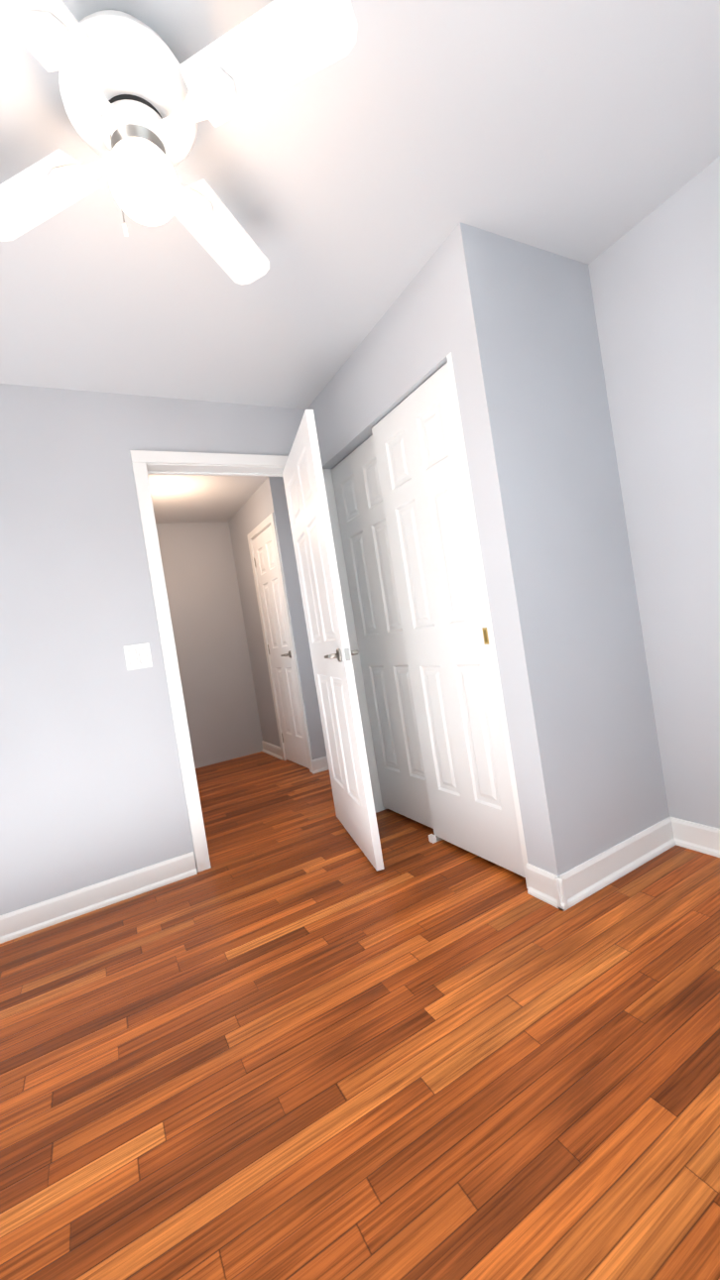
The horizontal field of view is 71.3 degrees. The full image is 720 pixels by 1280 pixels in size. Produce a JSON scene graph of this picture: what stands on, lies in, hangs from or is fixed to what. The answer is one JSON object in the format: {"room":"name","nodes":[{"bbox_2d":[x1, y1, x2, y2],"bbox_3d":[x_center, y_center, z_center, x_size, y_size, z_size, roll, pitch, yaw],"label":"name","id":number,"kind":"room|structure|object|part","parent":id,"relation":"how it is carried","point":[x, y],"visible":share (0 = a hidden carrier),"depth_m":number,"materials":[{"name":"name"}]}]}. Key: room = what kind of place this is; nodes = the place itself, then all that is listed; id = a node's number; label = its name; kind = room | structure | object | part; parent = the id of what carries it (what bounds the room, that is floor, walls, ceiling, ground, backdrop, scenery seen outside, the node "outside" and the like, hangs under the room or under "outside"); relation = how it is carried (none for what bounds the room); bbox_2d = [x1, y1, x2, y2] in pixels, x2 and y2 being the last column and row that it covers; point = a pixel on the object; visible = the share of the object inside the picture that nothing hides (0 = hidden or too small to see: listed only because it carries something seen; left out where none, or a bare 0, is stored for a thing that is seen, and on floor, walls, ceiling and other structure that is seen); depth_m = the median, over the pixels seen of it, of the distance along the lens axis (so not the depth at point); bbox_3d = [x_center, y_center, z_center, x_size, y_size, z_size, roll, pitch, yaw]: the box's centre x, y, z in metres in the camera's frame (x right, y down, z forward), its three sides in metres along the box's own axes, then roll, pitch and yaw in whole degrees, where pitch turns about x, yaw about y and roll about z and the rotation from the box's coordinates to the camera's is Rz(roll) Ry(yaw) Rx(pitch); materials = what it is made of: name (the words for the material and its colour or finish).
{"room":"empty bedroom","nodes":[
{"label":"empty bedroom","id":0,"kind":"room"},
{"bbox_2d":[0,383,305,915],"bbox_3d":[-1.106,-0.014,2.550,3.797,2.440,0.120,-9,1,-29],"label":"wall","id":1,"kind":"structure","parent":0,"point":[91,788],"depth_m":2.38,"materials":[{"name":"grey paint"}]},
{"bbox_2d":[0,851,197,943],"bbox_3d":[-1.622,1.252,2.102,1.819,0.108,0.024,-9,1,-29],"label":"baseboard","id":2,"kind":"structure","parent":1,"relation":"attached to","point":[15,924],"depth_m":2.32,"materials":[{"name":"white wood"}]},
{"bbox_2d":[123,642,152,670],"bbox_3d":[-1.093,0.081,2.478,0.116,0.120,0.008,-9,1,-29],"label":"light switch","id":3,"kind":"object","parent":1,"relation":"attached to","point":[137,656],"visible":1,"depth_m":2.48,"materials":[{"name":"white plastic"}]},
{"bbox_2d":[129,450,288,872],"bbox_3d":[-0.618,0.053,2.809,0.925,2.152,0.152,-9,1,-29],"label":"door frame","id":4,"kind":"structure","parent":1,"relation":"attached to","point":[140,459],"depth_m":2.55,"materials":[{"name":"white wood"}]},
{"bbox_2d":[282,409,384,871],"bbox_3d":[-0.176,0.017,2.616,0.152,2.068,0.808,-9,1,-16],"label":"bedroom door","id":5,"kind":"structure","parent":1,"relation":"in","point":[331,652],"depth_m":2.44,"materials":[{"name":"white painted wood"},{"name":"brushed nickel"}]},
{"bbox_2d":[155,521,262,768],"bbox_3d":[-2.197,0.126,4.798,2.490,2.440,0.120,-9,1,-29],"label":"wall","id":6,"kind":"structure","parent":0,"point":[210,638],"depth_m":5.10,"materials":[{"name":"grey paint"}]},
{"bbox_2d":[228,476,326,759],"bbox_3d":[-0.822,-0.086,4.718,0.120,2.440,1.350,-9,1,-29],"label":"wall","id":7,"kind":"structure","parent":0,"point":[267,499],"depth_m":4.33,"materials":[{"name":"grey paint"}]},
{"bbox_2d":[261,740,282,759],"bbox_3d":[-0.882,1.099,5.027,0.024,0.108,0.602,-9,1,-29],"label":"baseboard","id":8,"kind":"structure","parent":7,"relation":"attached to","point":[270,749],"depth_m":5.00,"materials":[{"name":"white wood"}]},
{"bbox_2d":[246,512,312,772],"bbox_3d":[-0.666,0.041,4.455,0.136,2.148,0.730,-9,1,-29],"label":"door frame","id":9,"kind":"structure","parent":7,"relation":"attached to","point":[262,525],"depth_m":4.15,"materials":[{"name":"white wood"}]},
{"bbox_2d":[251,525,309,768],"bbox_3d":[-0.717,0.077,4.429,0.094,2.068,0.618,-9,1,-29],"label":"hall door","id":10,"kind":"structure","parent":7,"relation":"in","point":[279,647],"depth_m":4.43,"materials":[{"name":"white wood"}]},
{"bbox_2d":[282,477,326,752],"bbox_3d":[-0.353,-0.153,4.275,0.290,2.440,0.120,-9,1,-29],"label":"wall","id":11,"kind":"structure","parent":0,"point":[303,613],"depth_m":4.15,"materials":[{"name":"grey paint"}]},
{"bbox_2d":[310,756,328,773],"bbox_3d":[-0.254,1.013,4.164,0.314,0.108,0.024,-9,1,-29],"label":"baseboard","id":12,"kind":"structure","parent":11,"relation":"attached to","point":[319,764],"depth_m":4.12,"materials":[{"name":"white wood"}]},
{"bbox_2d":[0,751,719,1279],"bbox_3d":[-0.760,1.221,2.286,3.797,0.100,5.760,-9,1,-29],"label":"floor","id":13,"kind":"structure","parent":0,"point":[291,1033],"depth_m":1.25,"materials":[{"name":"brown wood"}]},
{"bbox_2d":[428,833,442,843],"bbox_3d":[0.396,0.973,2.498,0.114,0.032,0.034,-9,1,-29],"label":"guide","id":14,"kind":"object","parent":13,"relation":"on","point":[432,839],"visible":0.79,"depth_m":2.47,"materials":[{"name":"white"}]},
{"bbox_2d":[0,0,719,523],"bbox_3d":[-1.149,-1.288,2.253,3.797,0.100,5.760,-9,1,-29],"label":"ceiling","id":15,"kind":"structure","parent":0,"point":[379,163],"depth_m":1.57,"materials":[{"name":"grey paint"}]},
{"bbox_2d":[0,0,356,284],"bbox_3d":[-0.502,-1.106,1.143,0.839,0.430,0.839,-9,1,-29],"label":"ceiling fan","id":16,"kind":"object","parent":15,"relation":"hanging from","point":[140,101],"visible":1,"depth_m":1.07,"materials":[{"name":"white"}]},
{"bbox_3d":[-0.491,-1.040,1.144,0.150,0.150,0.150,-9,1,-29],"label":"globe","id":17,"kind":"part","parent":16,"relation":"part of","materials":[{"name":"white glass"}]},
{"bbox_2d":[306,222,580,875],"bbox_3d":[0.253,-0.223,2.425,0.120,2.440,1.414,-9,1,-29],"label":"wall","id":18,"kind":"structure","parent":0,"point":[443,305],"depth_m":1.83,"materials":[{"name":"grey paint"}]},
{"bbox_2d":[331,435,433,828],"bbox_3d":[0.142,-0.028,2.736,0.035,2.030,0.610,-9,1,-29],"label":"closet door","id":19,"kind":"structure","parent":18,"relation":"in","point":[378,626],"depth_m":2.75,"materials":[{"name":"white wood"}]},
{"bbox_2d":[322,351,528,888],"bbox_3d":[0.259,-0.052,2.477,0.132,2.100,1.244,-9,1,-29],"label":"door frame","id":20,"kind":"structure","parent":18,"relation":"attached to","point":[352,636],"depth_m":2.97,"materials":[{"name":"white wood"}]},
{"bbox_2d":[371,362,525,877],"bbox_3d":[0.371,-0.056,2.215,0.038,2.030,0.610,-9,1,-29],"label":"closet door","id":21,"kind":"structure","parent":18,"relation":"in","point":[421,477],"depth_m":2.17,"materials":[{"name":"white wood"}]},
{"bbox_2d":[485,231,669,863],"bbox_3d":[0.859,-0.311,2.021,0.570,2.440,0.120,-9,1,-29],"label":"wall","id":22,"kind":"structure","parent":0,"point":[548,329],"depth_m":1.95,"materials":[{"name":"grey paint"}]},
{"bbox_2d":[543,816,678,911],"bbox_3d":[0.985,0.850,1.933,0.667,0.108,0.038,-9,1,-29],"label":"baseboard","id":23,"kind":"structure","parent":22,"relation":"attached to","point":[567,889],"depth_m":1.90,"materials":[{"name":"white wood"}]},
{"bbox_2d":[587,156,719,828],"bbox_3d":[1.260,-0.373,1.996,0.120,2.440,3.140,-9,1,-29],"label":"wall","id":24,"kind":"structure","parent":0,"point":[654,278],"depth_m":1.93,"materials":[{"name":"grey paint"}]},
{"bbox_2d":[674,817,719,857],"bbox_3d":[1.676,0.750,1.421,0.024,0.108,1.576,-9,1,-29],"label":"baseboard","id":25,"kind":"structure","parent":24,"relation":"attached to","point":[704,839],"depth_m":2.01,"materials":[{"name":"white wood"}]}
]}

